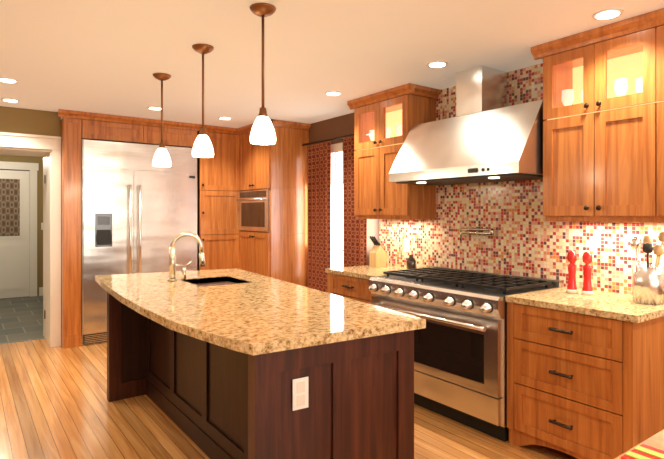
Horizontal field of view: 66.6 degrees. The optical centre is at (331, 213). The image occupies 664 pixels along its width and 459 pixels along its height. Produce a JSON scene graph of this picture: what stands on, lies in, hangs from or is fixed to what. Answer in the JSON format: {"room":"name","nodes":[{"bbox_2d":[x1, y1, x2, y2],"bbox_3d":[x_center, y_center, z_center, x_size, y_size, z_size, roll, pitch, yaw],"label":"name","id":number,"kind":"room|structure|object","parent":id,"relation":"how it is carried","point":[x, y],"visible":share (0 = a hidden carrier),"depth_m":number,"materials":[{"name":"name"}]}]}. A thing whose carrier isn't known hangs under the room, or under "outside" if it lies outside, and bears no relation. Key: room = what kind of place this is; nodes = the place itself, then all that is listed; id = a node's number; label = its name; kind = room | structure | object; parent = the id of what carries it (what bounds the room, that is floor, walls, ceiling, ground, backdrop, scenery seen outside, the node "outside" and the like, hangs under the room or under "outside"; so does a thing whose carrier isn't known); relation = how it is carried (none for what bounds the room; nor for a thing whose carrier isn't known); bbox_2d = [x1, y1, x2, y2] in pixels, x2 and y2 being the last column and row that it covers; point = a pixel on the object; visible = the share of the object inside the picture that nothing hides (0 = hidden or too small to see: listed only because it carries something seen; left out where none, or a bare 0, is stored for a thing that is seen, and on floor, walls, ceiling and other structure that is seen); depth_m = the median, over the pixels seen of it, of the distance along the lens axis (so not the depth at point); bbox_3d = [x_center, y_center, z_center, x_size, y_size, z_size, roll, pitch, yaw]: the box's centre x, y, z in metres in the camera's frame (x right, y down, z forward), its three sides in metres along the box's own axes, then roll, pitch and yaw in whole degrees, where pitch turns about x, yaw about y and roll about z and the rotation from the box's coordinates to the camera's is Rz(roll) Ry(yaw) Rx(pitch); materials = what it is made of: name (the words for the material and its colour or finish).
{"room":"kitchen","nodes":[
{"label":"kitchen","id":0,"kind":"room"},
{"bbox_2d":[0,155,42,295],"bbox_3d":[-5.729,0.155,7.902,2.820,2.420,0.120,0,0,-36],"label":"wall","id":1,"kind":"structure","parent":0,"point":[14,158],"depth_m":8.43,"materials":[{"name":"brown"}]},
{"bbox_2d":[0,170,29,298],"bbox_3d":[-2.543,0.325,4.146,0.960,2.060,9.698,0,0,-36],"label":"hall door","id":2,"kind":"structure","parent":1,"relation":"in","point":[24,241],"depth_m":8.19,"materials":[{"name":"white wood"}]},
{"bbox_2d":[0,161,42,296],"bbox_3d":[-5.266,0.260,8.145,1.515,2.210,0.029,0,0,-36],"label":"door frame","id":3,"kind":"structure","parent":1,"relation":"attached to","point":[33,168],"depth_m":8.36,"materials":[{"name":"white"}]},
{"bbox_2d":[0,106,60,149],"bbox_3d":[-3.373,0.155,5.213,5.870,2.420,0.600,0,0,-36],"label":"wall","id":4,"kind":"structure","parent":0,"point":[27,121],"depth_m":5.08,"materials":[{"name":"brown paint"}]},
{"bbox_2d":[0,132,60,346],"bbox_3d":[-3.453,0.284,5.129,1.163,2.162,0.642,0,0,-36],"label":"door frame","id":5,"kind":"structure","parent":4,"relation":"attached to","point":[50,154],"depth_m":5.20,"materials":[{"name":"white"}]},
{"bbox_2d":[70,111,149,148],"bbox_3d":[-2.495,-0.915,5.663,0.670,0.270,0.635,0,0,-36],"label":"upper cabinet","id":6,"kind":"object","parent":4,"relation":"attached to","point":[86,126],"depth_m":5.36,"materials":[{"name":"brown wood"}]},
{"bbox_2d":[150,119,197,147],"bbox_3d":[-2.038,-0.915,5.995,0.670,0.270,0.635,0,0,-36],"label":"upper cabinet","id":7,"kind":"object","parent":4,"relation":"attached to","point":[175,134],"depth_m":5.77,"materials":[{"name":"brown wood"}]},
{"bbox_2d":[269,193,273,228],"bbox_3d":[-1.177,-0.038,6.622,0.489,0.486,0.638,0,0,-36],"label":"upper cabinet","id":8,"kind":"object","parent":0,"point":[271,195],"depth_m":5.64,"materials":[{"name":"brown wood"}]},
{"bbox_2d":[0,296,576,458],"bbox_3d":[-1.840,1.395,3.298,6.100,0.060,12.700,0,0,-36],"label":"floor","id":9,"kind":"structure","parent":0,"point":[55,403],"depth_m":3.35,"materials":[{"name":"brown wood"}]},
{"bbox_2d":[82,139,196,344],"bbox_3d":[-2.233,0.294,5.782,1.221,2.134,0.719,0,0,-36],"label":"refrigerator","id":10,"kind":"object","parent":9,"relation":"on","point":[139,211],"visible":0.67,"depth_m":5.45,"materials":[{"name":"silver metal"}]},
{"bbox_2d":[196,125,238,269],"bbox_3d":[-1.544,0.158,6.353,0.550,2.416,0.635,0,0,-36],"label":"tall cabinet","id":11,"kind":"object","parent":9,"relation":"on","point":[232,167],"depth_m":6.09,"materials":[{"name":"brown wood"}]},
{"bbox_2d":[107,280,422,458],"bbox_3d":[-0.553,0.925,3.018,0.989,0.880,2.437,0,0,-36],"label":"kitchen island","id":12,"kind":"object","parent":9,"relation":"on","point":[211,364],"depth_m":2.13,"materials":[{"name":"wood"}]},
{"bbox_2d":[95,268,425,367],"bbox_3d":[-0.615,0.474,3.007,1.144,0.038,2.532,0,0,-36],"label":"island countertop","id":13,"kind":"structure","parent":12,"relation":"on","point":[262,317],"depth_m":2.38,"materials":[{"name":"beige stone"}]},
{"bbox_2d":[167,232,204,280],"bbox_3d":[-1.001,0.290,3.472,0.246,0.328,0.100,0,0,-36],"label":"faucet","id":14,"kind":"object","parent":13,"relation":"on","point":[175,239],"visible":1,"depth_m":3.45,"materials":[{"name":"silver metal"}]},
{"bbox_2d":[292,377,307,410],"bbox_3d":[-0.117,0.672,1.891,0.066,0.115,0.006,0,0,-32],"label":"outlet","id":15,"kind":"object","parent":12,"relation":"attached to","point":[299,393],"visible":1,"depth_m":1.89,"materials":[{"name":"white plastic"}]},
{"bbox_2d":[234,229,307,286],"bbox_3d":[-0.734,0.785,6.081,0.568,1.160,0.798,0,0,-36],"label":"base cabinet","id":16,"kind":"object","parent":9,"relation":"on","point":[281,254],"depth_m":5.82,"materials":[{"name":"brown wood"}]},
{"bbox_2d":[325,265,406,302],"bbox_3d":[0.392,0.925,4.407,0.684,0.880,0.664,0,0,-36],"label":"base cabinet","id":17,"kind":"object","parent":9,"relation":"on","point":[352,282],"visible":0.29,"depth_m":4.26,"materials":[{"name":"brown wood"}]},
{"bbox_2d":[369,236,387,267],"bbox_3d":[0.425,0.342,4.635,0.164,0.283,0.090,0,0,-36],"label":"knife block","id":18,"kind":"object","parent":17,"relation":"on","point":[378,256],"visible":1,"depth_m":4.60,"materials":[{"name":"brown wood"}]},
{"bbox_2d":[406,254,415,268],"bbox_3d":[0.684,0.416,4.366,0.084,0.134,0.084,0,0,-36],"label":"bottle","id":19,"kind":"object","parent":17,"relation":"on","point":[410,262],"depth_m":4.34,"materials":[{"name":"brown glass"}]},
{"bbox_2d":[368,265,563,440],"bbox_3d":[0.898,0.903,3.631,0.779,0.924,1.170,0,0,-36],"label":"range","id":20,"kind":"object","parent":9,"relation":"on","point":[460,357],"visible":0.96,"depth_m":3.27,"materials":[{"name":"silver metal"}]},
{"bbox_2d":[505,286,663,458],"bbox_3d":[1.499,0.925,2.884,0.684,0.880,0.730,0,0,-36],"label":"base cabinet","id":21,"kind":"object","parent":9,"relation":"on","point":[585,376],"visible":0.98,"depth_m":2.65,"materials":[{"name":"brown wood"}]},
{"bbox_2d":[566,250,577,292],"bbox_3d":[1.476,0.353,3.106,0.065,0.260,0.065,0,0,-36],"label":"pepper mill","id":22,"kind":"object","parent":21,"relation":"on","point":[572,267],"visible":1,"depth_m":3.09,"materials":[{"name":"red paint"}]},
{"bbox_2d":[581,251,593,294],"bbox_3d":[1.537,0.353,3.039,0.065,0.260,0.065,0,0,-36],"label":"pepper mill","id":23,"kind":"object","parent":21,"relation":"on","point":[587,259],"visible":1,"depth_m":3.02,"materials":[{"name":"red paint"}]},
{"bbox_2d":[630,232,663,304],"bbox_3d":[1.721,0.288,2.752,0.174,0.390,0.196,0,0,-36],"label":"utensil crock","id":24,"kind":"object","parent":21,"relation":"on","point":[647,284],"visible":1,"depth_m":2.70,"materials":[{"name":"silver metal"}]},
{"bbox_2d":[615,429,663,458],"bbox_3d":[1.265,0.985,0.981,1.400,0.760,1.100,0,0,-36],"label":"dining table","id":25,"kind":"object","parent":9,"relation":"on","point":[656,441],"depth_m":1.34,"materials":[{"name":"brown wood"}]},
{"bbox_2d":[621,444,663,458],"bbox_3d":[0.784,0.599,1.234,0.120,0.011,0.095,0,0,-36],"label":"table cloth","id":26,"kind":"object","parent":25,"relation":"on","point":[643,451],"visible":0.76,"depth_m":1.25,"materials":[{"name":"multicoloured fabric"}]},
{"bbox_2d":[0,0,663,127],"bbox_3d":[-1.800,-1.095,3.328,6.200,0.080,12.700,0,0,-36],"label":"ceiling","id":27,"kind":"structure","parent":0,"point":[110,57],"depth_m":3.22,"materials":[{"name":"beige paint"}]},
{"bbox_2d":[0,78,18,82],"bbox_3d":[-2.556,-1.050,3.977,0.148,0.007,0.148,0,0,9],"label":"recessed light","id":28,"kind":"object","parent":27,"relation":"in","point":[7,80],"depth_m":3.96,"materials":[{"name":"white"}]},
{"bbox_2d":[1,98,19,101],"bbox_3d":[-2.975,-1.050,4.674,0.148,0.007,0.148,0,0,-45],"label":"recessed light","id":29,"kind":"object","parent":27,"relation":"in","point":[3,99],"depth_m":4.66,"materials":[{"name":"white"}]},
{"bbox_2d":[147,106,160,109],"bbox_3d":[-1.760,-1.050,5.025,0.148,0.007,0.148,0,0,-45],"label":"recessed light","id":30,"kind":"object","parent":27,"relation":"in","point":[152,108],"depth_m":5.01,"materials":[{"name":"white"}]},
{"bbox_2d":[152,73,170,166],"bbox_3d":[-1.291,-0.709,3.833,0.136,0.691,0.136,0,0,-36],"label":"pendant light","id":31,"kind":"object","parent":27,"relation":"hanging from","point":[161,158],"visible":1,"depth_m":3.81,"materials":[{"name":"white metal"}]},
{"bbox_2d":[192,44,213,157],"bbox_3d":[-0.815,-0.709,3.190,0.136,0.691,0.136,0,0,-36],"label":"pendant light","id":32,"kind":"object","parent":27,"relation":"hanging from","point":[202,147],"visible":1,"depth_m":3.16,"materials":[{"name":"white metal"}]},
{"bbox_2d":[218,117,231,119],"bbox_3d":[-1.176,-1.050,5.549,0.148,0.007,0.148,0,0,-45],"label":"recessed light","id":33,"kind":"object","parent":27,"relation":"in","point":[223,118],"depth_m":5.54,"materials":[{"name":"white"}]},
{"bbox_2d":[250,3,275,144],"bbox_3d":[-0.354,-0.709,2.586,0.136,0.691,0.136,0,0,-36],"label":"pendant light","id":34,"kind":"object","parent":27,"relation":"hanging from","point":[262,132],"visible":1,"depth_m":2.55,"materials":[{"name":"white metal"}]},
{"bbox_2d":[325,91,341,95],"bbox_3d":[0.011,-1.050,4.408,0.148,0.007,0.148,0,0,27],"label":"recessed light","id":35,"kind":"object","parent":27,"relation":"in","point":[331,93],"depth_m":4.39,"materials":[{"name":"white"}]},
{"bbox_2d":[427,61,447,67],"bbox_3d":[0.742,-1.050,3.555,0.148,0.007,0.148,0,0,9],"label":"recessed light","id":36,"kind":"object","parent":27,"relation":"in","point":[436,64],"depth_m":3.54,"materials":[{"name":"white"}]},
{"bbox_2d":[592,8,623,19],"bbox_3d":[1.453,-1.050,2.662,0.148,0.007,0.148,0,0,-45],"label":"recessed light","id":37,"kind":"object","parent":27,"relation":"in","point":[608,14],"depth_m":2.65,"materials":[{"name":"white"}]},
{"bbox_2d":[309,113,378,264],"bbox_3d":[1.548,0.155,3.535,0.120,2.420,9.100,0,0,-36],"label":"wall","id":38,"kind":"structure","parent":0,"point":[342,125],"depth_m":5.45,"materials":[{"name":"brown paint"}]},
{"bbox_2d":[234,119,309,192],"bbox_3d":[-0.734,-0.665,6.081,0.568,0.770,0.798,0,0,-36],"label":"upper cabinet","id":39,"kind":"object","parent":38,"relation":"attached to","point":[281,166],"depth_m":5.82,"materials":[{"name":"brown wood"}]},
{"bbox_2d":[236,189,268,231],"bbox_3d":[-0.792,-0.039,6.053,0.486,0.476,0.716,0,0,-36],"label":"wall oven","id":40,"kind":"object","parent":39,"relation":"in","point":[253,210],"visible":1,"depth_m":5.90,"materials":[{"name":"silver metal"}]},
{"bbox_2d":[302,134,353,145],"bbox_3d":[0.061,-0.800,5.380,0.114,0.044,1.263,0,0,-36],"label":"curtain rod","id":41,"kind":"object","parent":38,"relation":"attached to","point":[340,137],"visible":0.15,"depth_m":5.42,"materials":[{"name":"brown metal"}]},
{"bbox_2d":[307,141,330,291],"bbox_3d":[-0.144,0.282,5.600,0.053,2.126,0.430,0,0,-36],"label":"curtain","id":42,"kind":"object","parent":41,"relation":"hanging from","point":[319,200],"visible":0.69,"depth_m":5.60,"materials":[{"name":"fabric"}]},
{"bbox_2d":[343,137,366,266],"bbox_3d":[0.228,0.282,5.088,0.053,2.126,0.365,0,0,-36],"label":"curtain","id":43,"kind":"object","parent":41,"relation":"hanging from","point":[354,241],"visible":0.4,"depth_m":5.12,"materials":[{"name":"fabric"}]},
{"bbox_2d":[331,142,342,267],"bbox_3d":[0.040,0.030,5.465,0.049,1.580,0.905,0,0,-36],"label":"window","id":44,"kind":"structure","parent":38,"relation":"in","point":[337,205],"depth_m":5.47,"materials":[{"name":"white glass"}]},
{"bbox_2d":[347,83,440,218],"bbox_3d":[0.531,-0.502,4.489,0.372,1.095,0.816,0,0,-36],"label":"upper cabinet","id":45,"kind":"object","parent":38,"relation":"attached to","point":[385,120],"visible":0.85,"depth_m":4.36,"materials":[{"name":"brown wood"}]},
{"bbox_2d":[389,65,543,184],"bbox_3d":[1.009,-0.642,3.672,0.562,0.818,1.155,0,0,-36],"label":"range hood","id":46,"kind":"object","parent":38,"relation":"attached to","point":[487,133],"visible":0.98,"depth_m":3.55,"materials":[{"name":"silver metal"}]},
{"bbox_2d":[379,63,663,293],"bbox_3d":[1.465,-0.274,3.536,0.012,1.558,3.400,0,0,-36],"label":"tile backsplash","id":47,"kind":"structure","parent":38,"relation":"attached to","point":[526,239],"depth_m":3.70,"materials":[{"name":"tile"}]},
{"bbox_2d":[404,239,409,251],"bbox_3d":[0.679,0.285,4.601,0.008,0.120,0.075,0,0,-36],"label":"outlet","id":48,"kind":"object","parent":47,"relation":"attached to","point":[406,245],"visible":1,"depth_m":4.59,"materials":[{"name":"white plastic"}]},
{"bbox_2d":[459,226,493,240],"bbox_3d":[1.116,0.150,3.923,0.097,0.120,0.343,0,0,-36],"label":"pot filler","id":49,"kind":"object","parent":47,"relation":"attached to","point":[464,232],"visible":1,"depth_m":3.91,"materials":[{"name":"silver metal"}]},
{"bbox_2d":[531,8,663,222],"bbox_3d":[1.718,-0.502,2.855,0.372,1.095,1.076,0,0,-36],"label":"upper cabinet","id":50,"kind":"object","parent":38,"relation":"attached to","point":[603,124],"visible":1,"depth_m":2.87,"materials":[{"name":"brown wood"}]}
]}

